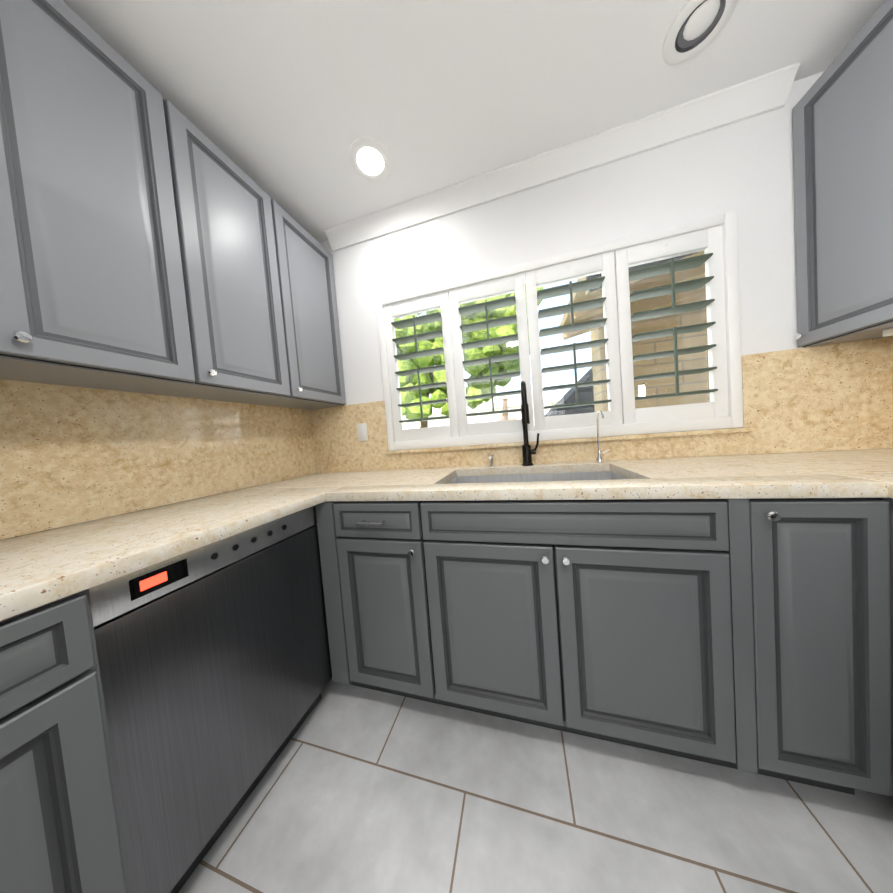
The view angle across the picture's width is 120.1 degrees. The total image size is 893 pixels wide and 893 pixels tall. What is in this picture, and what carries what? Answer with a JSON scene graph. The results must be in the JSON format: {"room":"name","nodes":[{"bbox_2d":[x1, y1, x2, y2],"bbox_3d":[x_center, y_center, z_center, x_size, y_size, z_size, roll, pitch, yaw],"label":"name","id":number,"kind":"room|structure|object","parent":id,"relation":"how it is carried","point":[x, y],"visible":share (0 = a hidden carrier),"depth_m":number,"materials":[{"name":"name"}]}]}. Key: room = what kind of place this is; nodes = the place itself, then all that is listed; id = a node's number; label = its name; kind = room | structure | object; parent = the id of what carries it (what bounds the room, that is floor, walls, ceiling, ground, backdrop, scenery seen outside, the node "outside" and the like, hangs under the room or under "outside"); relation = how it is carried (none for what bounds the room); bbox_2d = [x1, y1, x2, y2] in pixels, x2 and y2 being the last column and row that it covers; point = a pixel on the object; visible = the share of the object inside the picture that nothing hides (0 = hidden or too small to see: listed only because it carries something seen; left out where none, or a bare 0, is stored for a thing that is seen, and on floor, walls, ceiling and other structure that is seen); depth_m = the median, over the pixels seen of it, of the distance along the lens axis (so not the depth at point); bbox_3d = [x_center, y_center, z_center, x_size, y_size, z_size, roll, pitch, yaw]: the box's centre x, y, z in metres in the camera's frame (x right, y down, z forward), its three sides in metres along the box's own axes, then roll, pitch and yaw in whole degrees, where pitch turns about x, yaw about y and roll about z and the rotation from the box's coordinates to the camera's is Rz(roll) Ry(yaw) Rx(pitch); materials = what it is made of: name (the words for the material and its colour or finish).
{"room":"kitchen","nodes":[
{"label":"kitchen","id":0,"kind":"room"},
{"bbox_2d":[63,0,884,241],"bbox_3d":[-0.429,-1.318,-1.319,3.140,0.120,5.880,-4,2,16],"label":"ceiling","id":1,"kind":"structure","parent":0,"point":[284,104],"depth_m":0.95,"materials":[{"name":"white paint"}]},
{"bbox_2d":[349,137,390,180],"bbox_3d":[-0.362,-1.355,1.224,0.190,0.018,0.190,-4,2,16],"label":"recessed light","id":2,"kind":"object","parent":1,"relation":"in","point":[369,157],"visible":1,"depth_m":1.21,"materials":[{"name":"white"}]},
{"bbox_2d":[663,0,737,64],"bbox_3d":[0.862,-1.440,0.877,0.190,0.031,0.190,-4,2,16],"label":"recessed light","id":3,"kind":"object","parent":1,"relation":"in","point":[696,27],"visible":1,"depth_m":0.88,"materials":[{"name":"white"}]},
{"bbox_2d":[178,678,892,892],"bbox_3d":[-0.230,1.233,-1.216,3.140,0.120,5.880,-4,2,16],"label":"floor","id":4,"kind":"structure","parent":0,"point":[357,789],"depth_m":0.72,"materials":[{"name":"tile"}]},
{"bbox_2d":[0,589,129,892],"bbox_3d":[-0.960,0.725,0.402,0.618,0.876,0.360,-4,2,16],"label":"base cabinet","id":5,"kind":"object","parent":4,"relation":"on","point":[61,831],"depth_m":0.43,"materials":[{"name":"grey wood"}]},
{"bbox_2d":[0,488,327,620],"bbox_3d":[-0.913,0.252,0.662,0.627,0.038,0.940,-4,2,16],"label":"countertop","id":6,"kind":"structure","parent":5,"relation":"on","point":[40,568],"depth_m":0.62,"materials":[{"name":"stone"}]},
{"bbox_2d":[89,506,331,892],"bbox_3d":[-0.856,0.700,0.876,0.563,0.872,0.600,-4,2,16],"label":"dishwasher","id":7,"kind":"object","parent":4,"relation":"on","point":[214,660],"visible":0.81,"depth_m":0.67,"materials":[{"name":"black metal"}]},
{"bbox_2d":[315,502,351,684],"bbox_3d":[-0.652,0.659,1.438,0.653,0.876,0.627,-4,2,16],"label":"base cabinet","id":8,"kind":"object","parent":4,"relation":"on","point":[326,520],"depth_m":1.06,"materials":[{"name":"grey wood"}]},
{"bbox_2d":[267,470,387,483],"bbox_3d":[-0.698,0.204,1.430,0.630,0.038,0.360,-4,2,16],"label":"countertop","id":9,"kind":"structure","parent":8,"relation":"on","point":[317,478],"depth_m":1.50,"materials":[{"name":"stone"}]},
{"bbox_2d":[332,501,463,702],"bbox_3d":[-0.164,0.626,1.300,0.364,0.876,0.627,-4,2,16],"label":"base cabinet","id":10,"kind":"object","parent":4,"relation":"on","point":[384,548],"depth_m":0.99,"materials":[{"name":"grey wood"}]},
{"bbox_2d":[424,513,691,758],"bbox_3d":[0.405,0.717,1.147,0.804,0.620,0.627,-4,2,16],"label":"base cabinet","id":11,"kind":"object","parent":4,"relation":"on","point":[566,622],"depth_m":0.82,"materials":[{"name":"grey wood"}]},
{"bbox_2d":[608,497,891,796],"bbox_3d":[0.972,0.551,0.978,0.398,0.876,0.627,-4,2,16],"label":"base cabinet","id":12,"kind":"object","parent":4,"relation":"on","point":[752,635],"depth_m":0.68,"materials":[{"name":"grey wood"}]},
{"bbox_2d":[888,498,892,795],"bbox_3d":[1.312,0.551,0.314,0.618,0.876,0.510,-4,2,16],"label":"base cabinet","id":13,"kind":"object","parent":4,"relation":"on","point":[890,500],"depth_m":0.63,"materials":[{"name":"grey wood"}]},
{"bbox_2d":[248,448,892,501],"bbox_3d":[0.359,0.134,1.123,2.836,0.038,0.633,-4,2,16],"label":"countertop","id":14,"kind":"structure","parent":13,"relation":"on","point":[863,473],"depth_m":0.86,"materials":[{"name":"stone"}]},
{"bbox_2d":[488,454,494,466],"bbox_3d":[0.238,0.077,1.389,0.038,0.070,0.084,-4,2,16],"label":"soap dispenser","id":15,"kind":"object","parent":14,"relation":"on","point":[490,457],"visible":0.94,"depth_m":1.40,"materials":[{"name":"silver metal"}]},
{"bbox_2d":[520,381,538,465],"bbox_3d":[0.409,-0.110,1.271,0.098,0.426,0.219,-4,2,16],"label":"faucet","id":16,"kind":"object","parent":14,"relation":"on","point":[528,452],"visible":1,"depth_m":1.33,"materials":[{"name":"black metal"}]},
{"bbox_2d":[447,471,625,483],"bbox_3d":[0.370,0.259,1.131,0.776,0.212,0.432,-4,2,16],"label":"sink","id":17,"kind":"object","parent":14,"relation":"in","point":[601,475],"depth_m":1.31,"materials":[{"name":"metal"}]},
{"bbox_2d":[596,411,609,462],"bbox_3d":[0.750,-0.045,1.223,0.064,0.248,0.109,-4,2,16],"label":"tap","id":18,"kind":"object","parent":14,"relation":"on","point":[599,458],"visible":1,"depth_m":1.26,"materials":[{"name":"silver metal"}]},
{"bbox_2d":[888,476,892,497],"bbox_3d":[1.268,0.097,0.281,0.627,0.038,0.482,-4,2,16],"label":"countertop","id":19,"kind":"structure","parent":13,"relation":"on","point":[890,478],"depth_m":0.60,"materials":[{"name":"stone"}]},
{"bbox_2d":[319,71,823,450],"bbox_3d":[0.444,-0.214,1.486,2.790,2.440,0.150,-4,2,16],"label":"wall","id":20,"kind":"structure","parent":0,"point":[744,168],"depth_m":1.22,"materials":[{"name":"white paint"}]},
{"bbox_2d":[0,324,7,363],"bbox_3d":[-1.218,-0.670,0.395,0.305,0.984,0.374,-4,2,16],"label":"upper cabinet","id":21,"kind":"object","parent":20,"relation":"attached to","point":[3,355],"depth_m":0.57,"materials":[{"name":"grey wood"}]},
{"bbox_2d":[0,0,207,395],"bbox_3d":[-1.118,-0.692,0.756,0.305,0.984,0.376,-4,2,16],"label":"upper cabinet","id":22,"kind":"object","parent":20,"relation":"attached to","point":[152,241],"depth_m":0.70,"materials":[{"name":"grey wood"}]},
{"bbox_2d":[0,379,315,539],"bbox_3d":[-1.145,0.014,1.024,0.018,0.440,1.540,-4,2,16],"label":"backsplash","id":23,"kind":"structure","parent":20,"relation":"attached to","point":[70,455],"depth_m":0.93,"materials":[{"name":"stone"}]},
{"bbox_2d":[175,108,295,404],"bbox_3d":[-1.014,-0.715,1.127,0.305,0.984,0.395,-4,2,16],"label":"upper cabinet","id":24,"kind":"object","parent":20,"relation":"attached to","point":[234,225],"depth_m":1.07,"materials":[{"name":"grey wood"}]},
{"bbox_2d":[260,202,345,409],"bbox_3d":[-0.904,-0.740,1.524,0.305,0.984,0.431,-4,2,16],"label":"upper cabinet","id":25,"kind":"object","parent":20,"relation":"attached to","point":[309,280],"depth_m":1.46,"materials":[{"name":"grey wood"}]},
{"bbox_2d":[376,210,743,450],"bbox_3d":[0.460,-0.501,1.425,1.764,0.939,0.175,-4,2,16],"label":"window shutters","id":26,"kind":"object","parent":20,"relation":"attached to","point":[714,238],"visible":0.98,"depth_m":1.31,"materials":[{"name":"white wood"}]},
{"bbox_2d":[324,62,799,251],"bbox_3d":[0.318,-1.378,1.334,2.220,0.088,0.070,-4,2,16],"label":"crown molding","id":27,"kind":"structure","parent":20,"relation":"attached to","point":[759,95],"depth_m":1.23,"materials":[{"name":"white"}]},
{"bbox_2d":[385,427,751,454],"bbox_3d":[0.479,-0.017,1.379,1.800,0.023,0.020,-4,2,16],"label":"window sill","id":28,"kind":"structure","parent":20,"relation":"attached to","point":[655,435],"depth_m":1.30,"materials":[{"name":"stone"}]},
{"bbox_2d":[312,337,891,472],"bbox_3d":[0.400,-0.122,1.415,2.790,0.440,0.018,-4,2,16],"label":"backsplash","id":29,"kind":"structure","parent":20,"relation":"attached to","point":[831,397],"depth_m":1.12,"materials":[{"name":"stone"}]},
{"bbox_2d":[357,423,367,440],"bbox_3d":[-0.547,-0.093,1.667,0.070,0.114,0.010,-4,2,16],"label":"switch plate","id":30,"kind":"object","parent":29,"relation":"attached to","point":[362,431],"visible":1,"depth_m":1.66,"materials":[{"name":"white plastic"}]},
{"bbox_2d":[792,0,892,347],"bbox_3d":[1.438,-0.881,0.485,0.288,0.984,1.156,-4,2,16],"label":"upper cabinet","id":31,"kind":"object","parent":20,"relation":"attached to","point":[842,110],"visible":0.98,"depth_m":0.89,"materials":[{"name":"grey wood"}]},
{"bbox_2d":[883,327,892,336],"bbox_3d":[1.553,-0.390,0.718,0.140,0.027,0.350,-4,2,16],"label":"under-cabinet light","id":32,"kind":"object","parent":31,"relation":"attached to","point":[888,332],"visible":1,"depth_m":0.89,"materials":[{"name":"white"}]},
{"bbox_2d":[892,336,892,447],"bbox_3d":[1.339,-0.117,-0.542,0.018,0.440,3.279,-4,2,16],"label":"backsplash","id":33,"kind":"structure","parent":20,"relation":"attached to","point":[892,336],"depth_m":1.02,"materials":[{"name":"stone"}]},
{"label":"outside","id":34,"kind":"structure","parent":0,"visible":0},
{"bbox_3d":[8.199,-0.523,28.960,60.000,0.250,56.860,-4,2,16],"label":"ground","id":35,"kind":"structure","parent":34,"visible":0},
{"bbox_2d":[394,285,543,427],"bbox_3d":[0.170,-1.664,8.201,5.274,4.944,5.232,-4,2,16],"label":"tree","id":36,"kind":"object","parent":35,"relation":"on","point":[503,367],"depth_m":6.11,"materials":[{"name":"green plant"}]},
{"bbox_2d":[402,396,558,428],"bbox_3d":[1.264,-1.254,15.676,10.000,3.350,6.200,-4,2,16],"label":"house","id":37,"kind":"structure","parent":35,"relation":"on","point":[513,416],"depth_m":12.29,"materials":[{"name":"white"}]},
{"bbox_2d":[534,367,594,430],"bbox_3d":[2.689,-0.708,5.171,1.900,2.880,2.500,-4,2,16],"label":"roof","id":38,"kind":"structure","parent":35,"relation":"on","point":[570,395],"depth_m":4.06,"materials":[{"name":"grey stone"}]},
{"bbox_2d":[590,293,709,411],"bbox_3d":[3.995,-0.900,1.812,5.340,3.330,0.295,-4,2,16],"label":"wall","id":39,"kind":"structure","parent":35,"relation":"on","point":[687,386],"depth_m":2.30,"materials":[{"name":"beige wood"}]},
{"bbox_2d":[560,251,705,339],"bbox_3d":[3.288,-1.625,1.291,4.978,1.069,1.030,-4,2,16],"label":"canopy","id":40,"kind":"object","parent":39,"relation":"attached to","point":[649,302],"depth_m":1.91,"materials":[{"name":"beige wood"}]}
]}

